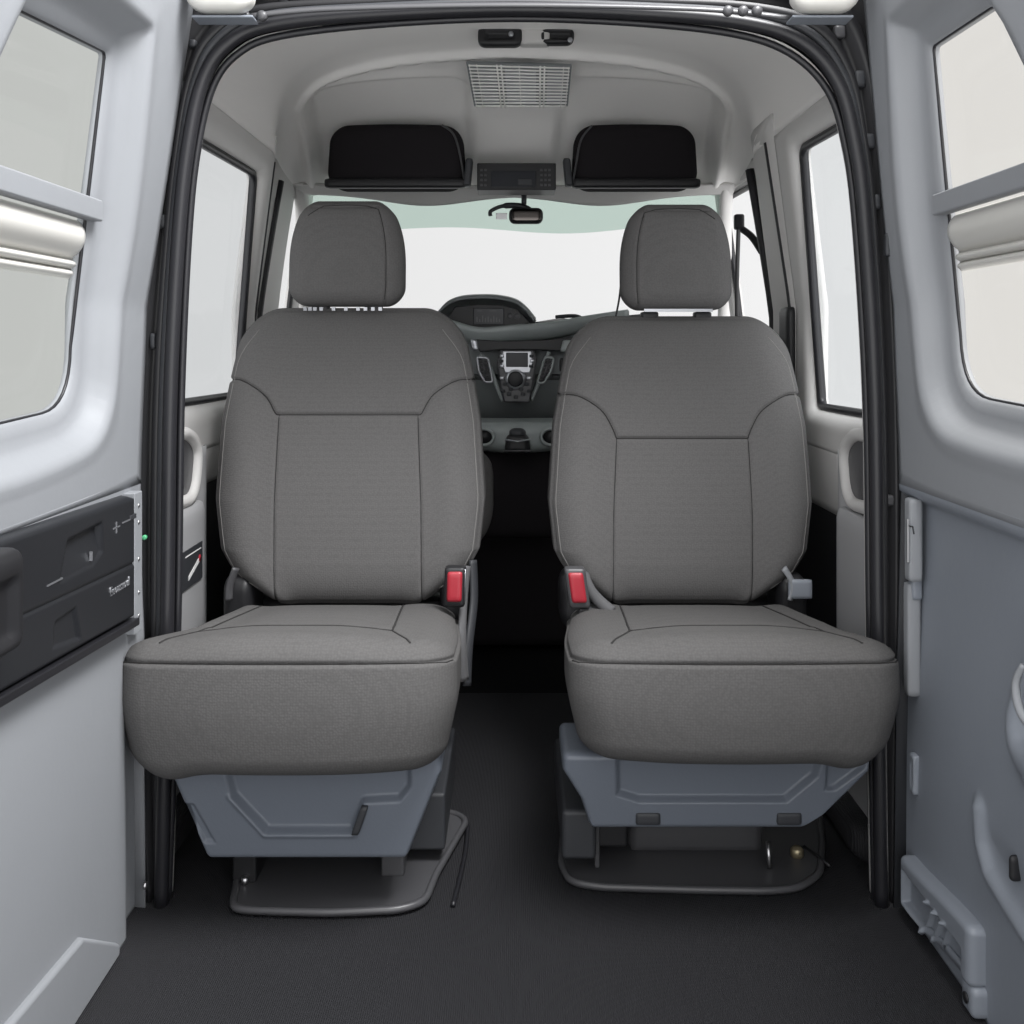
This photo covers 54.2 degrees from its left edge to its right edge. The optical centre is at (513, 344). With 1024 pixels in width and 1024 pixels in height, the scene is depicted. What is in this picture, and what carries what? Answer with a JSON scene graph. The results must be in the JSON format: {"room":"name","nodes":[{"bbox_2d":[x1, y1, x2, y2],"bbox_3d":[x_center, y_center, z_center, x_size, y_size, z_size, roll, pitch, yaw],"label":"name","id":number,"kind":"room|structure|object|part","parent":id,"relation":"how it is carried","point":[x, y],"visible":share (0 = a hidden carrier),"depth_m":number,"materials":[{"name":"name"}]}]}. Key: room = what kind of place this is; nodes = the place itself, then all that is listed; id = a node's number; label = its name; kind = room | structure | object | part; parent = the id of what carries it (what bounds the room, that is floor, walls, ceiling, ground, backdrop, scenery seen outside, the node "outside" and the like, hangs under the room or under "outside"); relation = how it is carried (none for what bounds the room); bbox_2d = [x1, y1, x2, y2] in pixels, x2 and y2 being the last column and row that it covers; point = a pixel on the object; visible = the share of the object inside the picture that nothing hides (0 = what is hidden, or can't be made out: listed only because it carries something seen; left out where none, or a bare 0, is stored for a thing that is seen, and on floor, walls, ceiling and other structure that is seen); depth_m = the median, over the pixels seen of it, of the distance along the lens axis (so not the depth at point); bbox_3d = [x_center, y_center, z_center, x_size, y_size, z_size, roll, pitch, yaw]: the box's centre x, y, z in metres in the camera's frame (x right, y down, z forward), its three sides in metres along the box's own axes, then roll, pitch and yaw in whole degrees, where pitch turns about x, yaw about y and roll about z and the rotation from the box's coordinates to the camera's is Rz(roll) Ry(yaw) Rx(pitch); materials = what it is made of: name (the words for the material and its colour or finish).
{"room":"vehicle interior","nodes":[
{"label":"vehicle interior","id":0,"kind":"room"},
{"bbox_2d":[0,0,192,1023],"bbox_3d":[-0.546,0.060,0.977,0.166,1.620,1.154,0,0,0],"label":"wall","id":1,"kind":"structure","parent":0,"point":[73,830],"depth_m":1.38,"materials":[{"name":"grey plastic"}]},
{"bbox_2d":[0,10,105,424],"bbox_3d":[-0.598,-0.148,1.173,0.078,0.519,0.448,0,0,0],"label":"window","id":2,"kind":"structure","parent":1,"relation":"in","point":[32,240],"depth_m":1.26,"materials":[{"name":"clear glass"}]},
{"bbox_3d":[-0.598,-0.131,1.164,0.030,0.080,0.428,0,0,0],"label":"moulding","id":3,"kind":"part","parent":2,"relation":"part of","materials":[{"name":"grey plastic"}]},
{"bbox_3d":[-0.584,-0.187,1.173,0.020,0.030,0.447,0,0,0],"label":"rail","id":4,"kind":"part","parent":2,"relation":"part of","materials":[{"name":"grey plastic"}]},
{"bbox_2d":[4,937,119,1023],"bbox_3d":[-0.570,0.800,1.113,0.024,0.140,0.625,0,0,0],"label":"door sill trim","id":5,"kind":"structure","parent":1,"relation":"attached to","point":[63,994],"depth_m":1.26,"materials":[{"name":"grey plastic"}]},
{"bbox_2d":[0,495,139,707],"bbox_3d":[-0.556,0.308,1.087,0.066,0.210,0.778,0,0,0],"label":"panel","id":6,"kind":"object","parent":1,"relation":"attached to","point":[67,579],"visible":1,"depth_m":1.24,"materials":[{"name":"black plastic"}]},
{"bbox_3d":[-0.545,0.270,1.022,0.044,0.110,0.110,0,0,0],"label":"pull handle","id":7,"kind":"part","parent":6,"relation":"part of","materials":[{"name":"black plastic"}]},
{"bbox_3d":[-0.562,0.386,1.088,0.020,0.055,0.776,0,0,0],"label":"panel rail","id":8,"kind":"part","parent":6,"relation":"part of","materials":[{"name":"grey plastic"}]},
{"bbox_3d":[-0.559,0.252,1.464,0.004,0.007,0.023,0,0,0],"label":"plate","id":9,"kind":"part","parent":6,"relation":"part of","materials":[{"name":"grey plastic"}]},
{"bbox_3d":[-0.582,0.537,0.976,0.030,0.665,1.152,0,0,0],"label":"panel","id":10,"kind":"part","parent":1,"relation":"part of","materials":[{"name":"grey plastic"}]},
{"bbox_3d":[-0.546,-0.268,0.976,0.166,0.966,1.152,0,0,0],"label":"panel","id":11,"kind":"part","parent":1,"relation":"part of","materials":[{"name":"grey plastic"}]},
{"bbox_2d":[123,491,141,634],"bbox_3d":[-0.573,0.325,1.497,0.025,0.210,0.030,0,0,0],"label":"strip","id":12,"kind":"object","parent":1,"relation":"attached to","point":[137,495],"visible":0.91,"depth_m":1.49,"materials":[{"name":"silver metal"}]},
{"bbox_2d":[142,881,147,889],"bbox_3d":[-0.564,0.827,1.530,0.006,0.012,0.012,0,0,0],"label":"bolt","id":13,"kind":"object","parent":1,"relation":"attached to","point":[145,883],"visible":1,"depth_m":1.53,"materials":[{"name":"silver metal"}]},
{"bbox_2d":[187,0,257,24],"bbox_3d":[-0.440,-0.530,1.508,0.100,0.077,0.055,0,0,0],"label":"bracket","id":14,"kind":"object","parent":1,"relation":"attached to","point":[200,19],"depth_m":1.50,"materials":[{"name":"white plastic"}]},
{"bbox_3d":[-0.440,-0.533,1.500,0.100,0.070,0.040,0,0,0],"label":"corner cap","id":15,"kind":"part","parent":14,"relation":"part of","materials":[{"name":"white plastic"}]},
{"bbox_2d":[176,103,312,795],"bbox_3d":[-0.657,0.180,2.669,0.168,1.380,2.098,0,0,0],"label":"wall","id":16,"kind":"structure","parent":0,"point":[203,601],"depth_m":2.16,"materials":[{"name":"grey plastic"}]},
{"bbox_2d":[182,541,202,591],"bbox_3d":[-0.597,0.410,1.857,0.003,0.070,0.115,0,0,0],"label":"warning label","id":17,"kind":"object","parent":16,"relation":"attached to","point":[192,557],"visible":0.95,"depth_m":1.85,"materials":[{"name":"grey plastic"}]},
{"bbox_2d":[183,427,202,507],"bbox_3d":[-0.614,0.227,1.849,0.024,0.154,0.192,0,0,0],"label":"handle","id":18,"kind":"object","parent":16,"relation":"attached to","point":[193,454],"visible":0.52,"depth_m":1.90,"materials":[{"name":"grey plastic"}]},
{"bbox_2d":[185,139,256,406],"bbox_3d":[-0.633,-0.142,2.035,0.068,0.538,0.669,0,0,0],"label":"window","id":19,"kind":"structure","parent":16,"relation":"in","point":[207,146],"depth_m":2.34,"materials":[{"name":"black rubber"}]},
{"bbox_2d":[286,290,292,307],"bbox_3d":[-0.705,-0.247,3.101,0.072,0.450,0.215,0,0,0],"label":"window","id":20,"kind":"structure","parent":16,"relation":"in","point":[290,298],"depth_m":3.19,"materials":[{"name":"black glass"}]},
{"bbox_2d":[294,190,309,307],"bbox_3d":[-0.677,-0.261,3.212,0.047,0.492,0.458,0,0,-10],"label":"trim","id":21,"kind":"structure","parent":16,"relation":"attached to","point":[302,201],"depth_m":3.05,"materials":[{"name":"grey plastic"}]},
{"bbox_2d":[172,23,870,891],"bbox_3d":[0.000,0.068,1.628,1.257,1.612,0.112,0,0,0],"label":"trim","id":22,"kind":"structure","parent":16,"relation":"attached to","point":[777,41],"depth_m":1.59,"materials":[{"name":"grey plastic"}]},
{"bbox_2d":[212,22,824,195],"bbox_3d":[0.000,-0.628,2.350,1.327,0.337,1.500,0,0,0],"label":"ceiling","id":23,"kind":"structure","parent":0,"point":[300,91],"depth_m":2.62,"materials":[{"name":"white fabric"}]},
{"bbox_2d":[324,124,472,191],"bbox_3d":[-0.315,-0.520,2.881,0.405,0.182,0.318,0,0,0],"label":"bin","id":24,"kind":"object","parent":23,"relation":"attached to","point":[377,157],"visible":1,"depth_m":2.74,"materials":[{"name":"black plastic"}]},
{"bbox_2d":[477,163,555,194],"bbox_3d":[0.007,-0.468,2.902,0.220,0.075,0.256,0,0,0],"label":"radio","id":25,"kind":"object","parent":23,"relation":"attached to","point":[492,178],"visible":1,"depth_m":2.78,"materials":[{"name":"black plastic"}]},
{"bbox_2d":[466,61,571,108],"bbox_3d":[0.013,-0.653,2.511,0.261,0.098,0.106,0,0,0],"label":"air vent","id":26,"kind":"object","parent":23,"relation":"attached to","point":[492,84],"visible":1,"depth_m":2.50,"materials":[{"name":"grey plastic"}]},
{"bbox_2d":[478,29,573,47],"bbox_3d":[0.028,-0.718,2.337,0.224,0.047,0.045,0,0,0],"label":"dome light","id":27,"kind":"object","parent":23,"relation":"attached to","point":[487,38],"depth_m":2.32,"materials":[{"name":"grey plastic"}]},
{"bbox_2d":[563,124,700,191],"bbox_3d":[0.322,-0.520,2.881,0.375,0.182,0.318,0,0,0],"label":"bin","id":28,"kind":"object","parent":23,"relation":"attached to","point":[617,157],"visible":1,"depth_m":2.74,"materials":[{"name":"black plastic"}]},
{"bbox_2d":[75,645,986,1023],"bbox_3d":[0.000,0.885,2.035,1.440,0.030,3.370,0,0,0],"label":"floor","id":29,"kind":"structure","parent":0,"point":[520,943],"depth_m":1.45,"materials":[{"name":"grey carpet"}]},
{"bbox_2d":[123,201,485,916],"bbox_3d":[-0.322,0.284,1.786,0.539,1.169,0.747,0,0,0],"label":"passenger seat","id":30,"kind":"object","parent":29,"relation":"on","point":[305,733],"visible":1,"depth_m":1.81,"materials":[{"name":"grey fabric"}]},
{"bbox_3d":[-0.432,0.786,1.740,0.038,0.152,0.280,0,0,0],"label":"leg","id":31,"kind":"part","parent":30,"relation":"part of","materials":[{"name":"black plastic"}]},
{"bbox_2d":[123,604,460,778],"bbox_3d":[-0.338,0.556,1.659,0.505,0.262,0.482,0,0,0],"label":"cushion","id":32,"kind":"object","parent":30,"relation":"on","point":[251,691],"depth_m":1.43,"materials":[{"name":"grey fabric"}]},
{"bbox_3d":[-0.314,0.694,1.571,0.410,0.178,0.139,0,0,0],"label":"trim","id":33,"kind":"part","parent":30,"relation":"part of","materials":[{"name":"grey plastic"}]},
{"bbox_3d":[-0.277,0.865,1.678,0.378,0.009,0.323,0,0,0],"label":"floor plate","id":34,"kind":"part","parent":30,"relation":"part of","materials":[{"name":"grey"}]},
{"bbox_3d":[-0.318,0.207,2.009,0.524,0.569,0.272,0,0,0],"label":"backrest","id":35,"kind":"part","parent":30,"relation":"part of","materials":[{"name":"grey fabric"}]},
{"bbox_3d":[-0.197,0.786,1.760,0.037,0.152,0.280,0,0,0],"label":"leg","id":36,"kind":"part","parent":30,"relation":"part of","materials":[{"name":"grey"}]},
{"bbox_3d":[-0.146,0.792,1.805,0.064,0.095,0.290,0,0,0],"label":"slide rail","id":37,"kind":"part","parent":30,"relation":"part of","materials":[{"name":"grey plastic"}]},
{"bbox_2d":[451,811,469,907],"bbox_3d":[-0.092,0.866,1.700,0.049,0.008,0.308,0,0,-7],"label":"cable","id":38,"kind":"object","parent":29,"relation":"on","point":[467,830],"visible":0.8,"depth_m":1.65,"materials":[{"name":"black plastic"}]},
{"bbox_2d":[481,453,492,538],"bbox_3d":[-0.325,0.547,2.573,0.550,0.645,0.454,0,0,0],"label":"seat","id":39,"kind":"object","parent":29,"relation":"on","point":[488,510],"visible":0.05,"depth_m":2.38,"materials":[{"name":"grey fabric"}]},
{"bbox_2d":[548,205,899,894],"bbox_3d":[0.323,0.288,1.786,0.512,1.163,0.736,0,0,0],"label":"passenger seat","id":40,"kind":"object","parent":29,"relation":"on","point":[709,742],"visible":1,"depth_m":1.78,"materials":[{"name":"grey fabric"}]},
{"bbox_3d":[0.104,0.785,1.750,0.055,0.080,0.300,0,0,0],"label":"slide rail","id":41,"kind":"part","parent":40,"relation":"part of","materials":[{"name":"grey plastic"}]},
{"bbox_3d":[0.135,0.790,1.630,0.008,0.120,0.010,0,0,0],"label":"leg","id":42,"kind":"part","parent":40,"relation":"part of","materials":[{"name":"grey metal"}]},
{"bbox_3d":[0.161,0.787,1.765,0.050,0.065,0.270,0,0,0],"label":"leg","id":43,"kind":"part","parent":40,"relation":"part of","materials":[{"name":"black plastic"}]},
{"bbox_3d":[0.323,0.216,2.009,0.512,0.552,0.271,0,0,0],"label":"backrest","id":44,"kind":"part","parent":40,"relation":"part of","materials":[{"name":"grey fabric"}]},
{"bbox_3d":[0.318,0.865,1.704,0.477,0.009,0.255,0,0,0],"label":"floor plate","id":45,"kind":"part","parent":40,"relation":"part of","materials":[{"name":"grey metal"}]},
{"bbox_3d":[0.310,0.795,1.800,0.229,0.150,0.200,0,0,0],"label":"leg","id":46,"kind":"part","parent":40,"relation":"part of","materials":[{"name":"grey metal"}]},
{"bbox_3d":[0.309,0.685,1.591,0.470,0.123,0.138,0,0,0],"label":"trim","id":47,"kind":"part","parent":40,"relation":"part of","materials":[{"name":"grey plastic"}]},
{"bbox_2d":[564,604,899,768],"bbox_3d":[0.329,0.548,1.659,0.496,0.246,0.482,0,0,0],"label":"cushion","id":48,"kind":"object","parent":40,"relation":"on","point":[775,686],"depth_m":1.44,"materials":[{"name":"grey fabric"}]},
{"bbox_3d":[0.532,0.454,1.860,0.044,0.036,0.012,0,0,0],"label":"anchor plate","id":49,"kind":"part","parent":40,"relation":"part of","materials":[{"name":"grey plastic"}]},
{"bbox_2d":[825,791,867,861],"bbox_3d":[0.615,0.840,1.900,0.090,0.080,0.480,0,0,0],"label":"hump","id":50,"kind":"object","parent":29,"relation":"on","point":[845,814],"visible":0.18,"depth_m":1.72,"materials":[{"name":"grey plastic"}]},
{"bbox_2d":[715,95,866,815],"bbox_3d":[0.654,0.180,2.669,0.175,1.380,2.098,0,0,0],"label":"front door","id":51,"kind":"structure","parent":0,"point":[833,559],"depth_m":2.11,"materials":[{"name":"grey plastic"}]},
{"bbox_2d":[293,182,734,205],"bbox_3d":[0.000,-0.455,3.018,1.320,0.058,0.107,0,0,0],"label":"trim","id":52,"kind":"structure","parent":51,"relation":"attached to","point":[563,194],"depth_m":3.03,"materials":[{"name":"grey plastic"}]},
{"bbox_2d":[488,195,542,223],"bbox_3d":[0.004,-0.416,3.025,0.166,0.102,0.046,0,0,0],"label":"rearview mirror","id":53,"kind":"object","parent":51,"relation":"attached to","point":[520,213],"visible":1,"depth_m":3.01,"materials":[{"name":"black plastic"}]},
{"bbox_3d":[-0.013,-0.411,3.030,0.131,0.042,0.018,0,0,0],"label":"arm","id":54,"kind":"part","parent":53,"relation":"part of","materials":[{"name":"grey plastic"}]},
{"bbox_3d":[0.037,-0.390,3.005,0.086,0.036,0.006,0,0,0],"label":"glass","id":55,"kind":"part","parent":53,"relation":"part of","materials":[{"name":"grey mirror"}]},
{"bbox_2d":[718,189,732,315],"bbox_3d":[0.677,-0.261,3.212,0.044,0.494,0.460,0,0,10],"label":"trim","id":56,"kind":"structure","parent":51,"relation":"attached to","point":[725,199],"depth_m":3.08,"materials":[{"name":"grey plastic"}]},
{"bbox_2d":[731,185,748,315],"bbox_3d":[0.705,-0.248,2.991,0.072,0.452,0.435,0,0,0],"label":"trim","id":57,"kind":"structure","parent":51,"relation":"in","point":[744,189],"depth_m":3.19,"materials":[{"name":"grey plastic"}]},
{"bbox_2d":[734,214,758,315],"bbox_3d":[0.659,-0.223,2.813,0.031,0.302,0.127,0,0,-18],"label":"belt","id":58,"kind":"object","parent":51,"relation":"attached to","point":[739,226],"visible":0.9,"depth_m":2.85,"materials":[{"name":"black fabric"}]},
{"bbox_2d":[779,307,794,373],"bbox_3d":[0.617,0.000,2.250,0.024,0.170,0.080,0,0,0],"label":"pad","id":59,"kind":"object","parent":51,"relation":"attached to","point":[787,314],"visible":0.53,"depth_m":2.21,"materials":[{"name":"black plastic"}]},
{"bbox_2d":[799,124,861,417],"bbox_3d":[0.632,-0.141,1.914,0.069,0.565,0.428,0,0,0],"label":"window frame","id":60,"kind":"structure","parent":51,"relation":"in","point":[822,404],"depth_m":2.10,"materials":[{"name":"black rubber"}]},
{"bbox_2d":[839,428,863,513],"bbox_3d":[0.614,0.222,1.769,0.024,0.154,0.192,0,0,0],"label":"door handle","id":61,"kind":"object","parent":51,"relation":"attached to","point":[851,446],"visible":0.59,"depth_m":1.81,"materials":[{"name":"grey plastic"}]},
{"bbox_2d":[863,0,1023,1023],"bbox_3d":[0.585,0.060,0.977,0.124,1.620,1.154,0,0,0],"label":"wall","id":62,"kind":"structure","parent":0,"point":[961,451],"depth_m":1.40,"materials":[{"name":"grey plastic"}]},
{"bbox_2d":[239,2,790,21],"bbox_3d":[0.002,-0.509,1.527,0.841,0.031,0.016,0,0,0],"label":"trim","id":63,"kind":"structure","parent":62,"relation":"attached to","point":[757,11],"depth_m":1.53,"materials":[{"name":"grey"}]},
{"bbox_2d":[141,0,900,902],"bbox_3d":[0.000,0.042,1.584,1.250,1.664,0.052,0,0,0],"label":"trim","id":64,"kind":"structure","parent":62,"relation":"attached to","point":[849,41],"depth_m":1.56,"materials":[{"name":"black plastic"}]},
{"bbox_2d":[154,0,888,908],"bbox_3d":[0.011,0.166,1.560,1.146,1.416,0.033,0,0,0],"label":"seal","id":65,"kind":"object","parent":64,"relation":"attached to","point":[172,377],"visible":0.9,"depth_m":1.55,"materials":[{"name":"black rubber"}]},
{"bbox_3d":[0.000,0.042,1.590,1.250,1.664,0.010,0,0,0],"label":"plate","id":66,"kind":"part","parent":64,"relation":"part of","materials":[{"name":"black plastic"}]},
{"bbox_2d":[786,0,857,24],"bbox_3d":[0.465,-0.530,1.508,0.100,0.077,0.055,0,0,0],"label":"bracket","id":67,"kind":"object","parent":62,"relation":"attached to","point":[795,19],"depth_m":1.50,"materials":[{"name":"white plastic"}]},
{"bbox_3d":[0.465,-0.533,1.500,0.100,0.070,0.040,0,0,0],"label":"corner cap","id":68,"kind":"part","parent":67,"relation":"part of","materials":[{"name":"white plastic"}]},
{"bbox_2d":[884,233,889,256],"bbox_3d":[0.579,-0.154,1.545,0.014,0.036,0.012,0,0,0],"label":"clip","id":69,"kind":"object","parent":62,"relation":"attached to","point":[886,239],"visible":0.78,"depth_m":1.54,"materials":[{"name":"grey plastic"}]},
{"bbox_2d":[904,497,921,696],"bbox_3d":[0.600,0.380,1.497,0.026,0.300,0.059,0,0,5],"label":"strip","id":70,"kind":"object","parent":62,"relation":"attached to","point":[913,506],"visible":1,"depth_m":1.50,"materials":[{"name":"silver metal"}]},
{"bbox_2d":[909,752,918,794],"bbox_3d":[0.606,0.648,1.512,0.012,0.060,0.018,0,0,0],"label":"plate","id":71,"kind":"object","parent":62,"relation":"attached to","point":[913,757],"visible":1,"depth_m":1.50,"materials":[{"name":"grey plastic"}]},
{"bbox_3d":[0.585,-0.268,0.976,0.124,0.965,1.152,0,0,0],"label":"panel","id":72,"kind":"part","parent":62,"relation":"part of","materials":[{"name":"grey plastic"}]},
{"bbox_2d":[901,855,986,1018],"bbox_3d":[0.607,0.810,1.403,0.057,0.116,0.241,0,0,0],"label":"pocket","id":73,"kind":"object","parent":62,"relation":"attached to","point":[938,913],"visible":0.71,"depth_m":1.36,"materials":[{"name":"grey plastic"}]},
{"bbox_3d":[0.605,0.537,0.976,0.040,0.665,1.152,0,0,0],"label":"panel","id":74,"kind":"part","parent":62,"relation":"part of","materials":[{"name":"grey plastic"}]},
{"bbox_2d":[932,7,1023,406],"bbox_3d":[0.623,-0.170,1.191,0.055,0.524,0.482,0,0,0],"label":"window frame","id":75,"kind":"structure","parent":62,"relation":"in","point":[992,234],"depth_m":1.31,"materials":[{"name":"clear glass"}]},
{"bbox_3d":[0.608,-0.200,1.191,0.020,0.030,0.482,0,0,0],"label":"rail","id":76,"kind":"part","parent":75,"relation":"part of","materials":[{"name":"grey plastic"}]},
{"bbox_3d":[0.619,-0.144,1.181,0.027,0.080,0.463,0,0,0],"label":"moulding","id":77,"kind":"part","parent":75,"relation":"part of","materials":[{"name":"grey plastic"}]},
{"bbox_2d":[1009,855,1020,881],"bbox_3d":[0.608,0.634,1.212,0.016,0.032,0.008,0,0,0],"label":"plug","id":78,"kind":"object","parent":62,"relation":"attached to","point":[1014,873],"visible":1,"depth_m":1.21,"materials":[{"name":"black plastic"}]},
{"bbox_2d":[1011,663,1023,724],"bbox_3d":[0.589,0.394,1.112,0.034,0.088,0.084,0,0,0],"label":"handle","id":79,"kind":"object","parent":62,"relation":"attached to","point":[1015,685],"visible":1,"depth_m":1.14,"materials":[{"name":"grey plastic"}]},
{"bbox_3d":[0.000,0.410,3.630,1.480,0.920,0.060,0,0,0],"label":"wall","id":80,"kind":"structure","parent":0,"visible":0},
{"bbox_2d":[438,294,639,417],"bbox_3d":[0.000,0.209,3.214,1.360,0.722,0.798,0,0,0],"label":"dashboard","id":81,"kind":"object","parent":80,"relation":"attached to","point":[517,359],"visible":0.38,"depth_m":2.89,"materials":[{"name":"grey plastic"}]},
{"bbox_2d":[476,356,493,382],"bbox_3d":[-0.083,0.070,2.874,0.051,0.078,0.040,0,0,0],"label":"air vent","id":82,"kind":"object","parent":81,"relation":"attached to","point":[485,369],"depth_m":2.86,"materials":[{"name":"grey"}]},
{"bbox_2d":[438,294,535,323],"bbox_3d":[-0.079,-0.087,2.993,0.288,0.130,0.258,0,0,0],"label":"hood","id":83,"kind":"object","parent":81,"relation":"attached to","point":[471,308],"depth_m":2.90,"materials":[{"name":"grey plastic"}]},
{"bbox_2d":[481,418,552,537],"bbox_3d":[0.008,0.368,2.739,0.300,0.323,0.294,0,0,0],"label":"console","id":84,"kind":"object","parent":81,"relation":"attached to","point":[517,449],"visible":0.7,"depth_m":2.73,"materials":[{"name":"grey plastic"}]},
{"bbox_3d":[0.009,0.248,2.596,0.068,0.010,0.009,0,0,0],"label":"selector trim","id":85,"kind":"part","parent":84,"relation":"part of","materials":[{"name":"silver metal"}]},
{"bbox_3d":[0.009,0.231,2.630,0.044,0.026,0.044,0,0,0],"label":"selector knob","id":86,"kind":"part","parent":84,"relation":"part of","materials":[{"name":"grey plastic"}]},
{"bbox_3d":[0.008,0.400,2.780,0.260,0.260,0.100,0,0,0],"label":"console stem","id":87,"kind":"part","parent":84,"relation":"part of","materials":[{"name":"black plastic"}]},
{"bbox_2d":[536,356,554,383],"bbox_3d":[0.090,0.072,2.874,0.053,0.081,0.040,0,0,0],"label":"air vent","id":88,"kind":"object","parent":81,"relation":"attached to","point":[546,368],"depth_m":2.86,"materials":[{"name":"grey plastic"}]},
{"bbox_2d":[535,318,564,322],"bbox_3d":[0.133,-0.065,3.010,0.138,0.031,0.175,0,0,0],"label":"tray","id":89,"kind":"object","parent":81,"relation":"on","point":[557,319],"depth_m":2.96,"materials":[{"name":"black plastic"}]},
{"bbox_2d":[559,358,562,371],"bbox_3d":[0.141,0.057,2.870,0.020,0.040,0.024,0,0,0],"label":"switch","id":90,"kind":"object","parent":81,"relation":"attached to","point":[561,359],"depth_m":2.86,"materials":[{"name":"black plastic"}]},
{"bbox_2d":[615,287,620,315],"bbox_3d":[0.302,-0.128,2.900,0.023,0.111,0.006,0,0,0],"label":"tv aerial","id":91,"kind":"object","parent":81,"relation":"attached to","point":[619,296],"visible":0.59,"depth_m":2.90,"materials":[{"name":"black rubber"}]}
]}

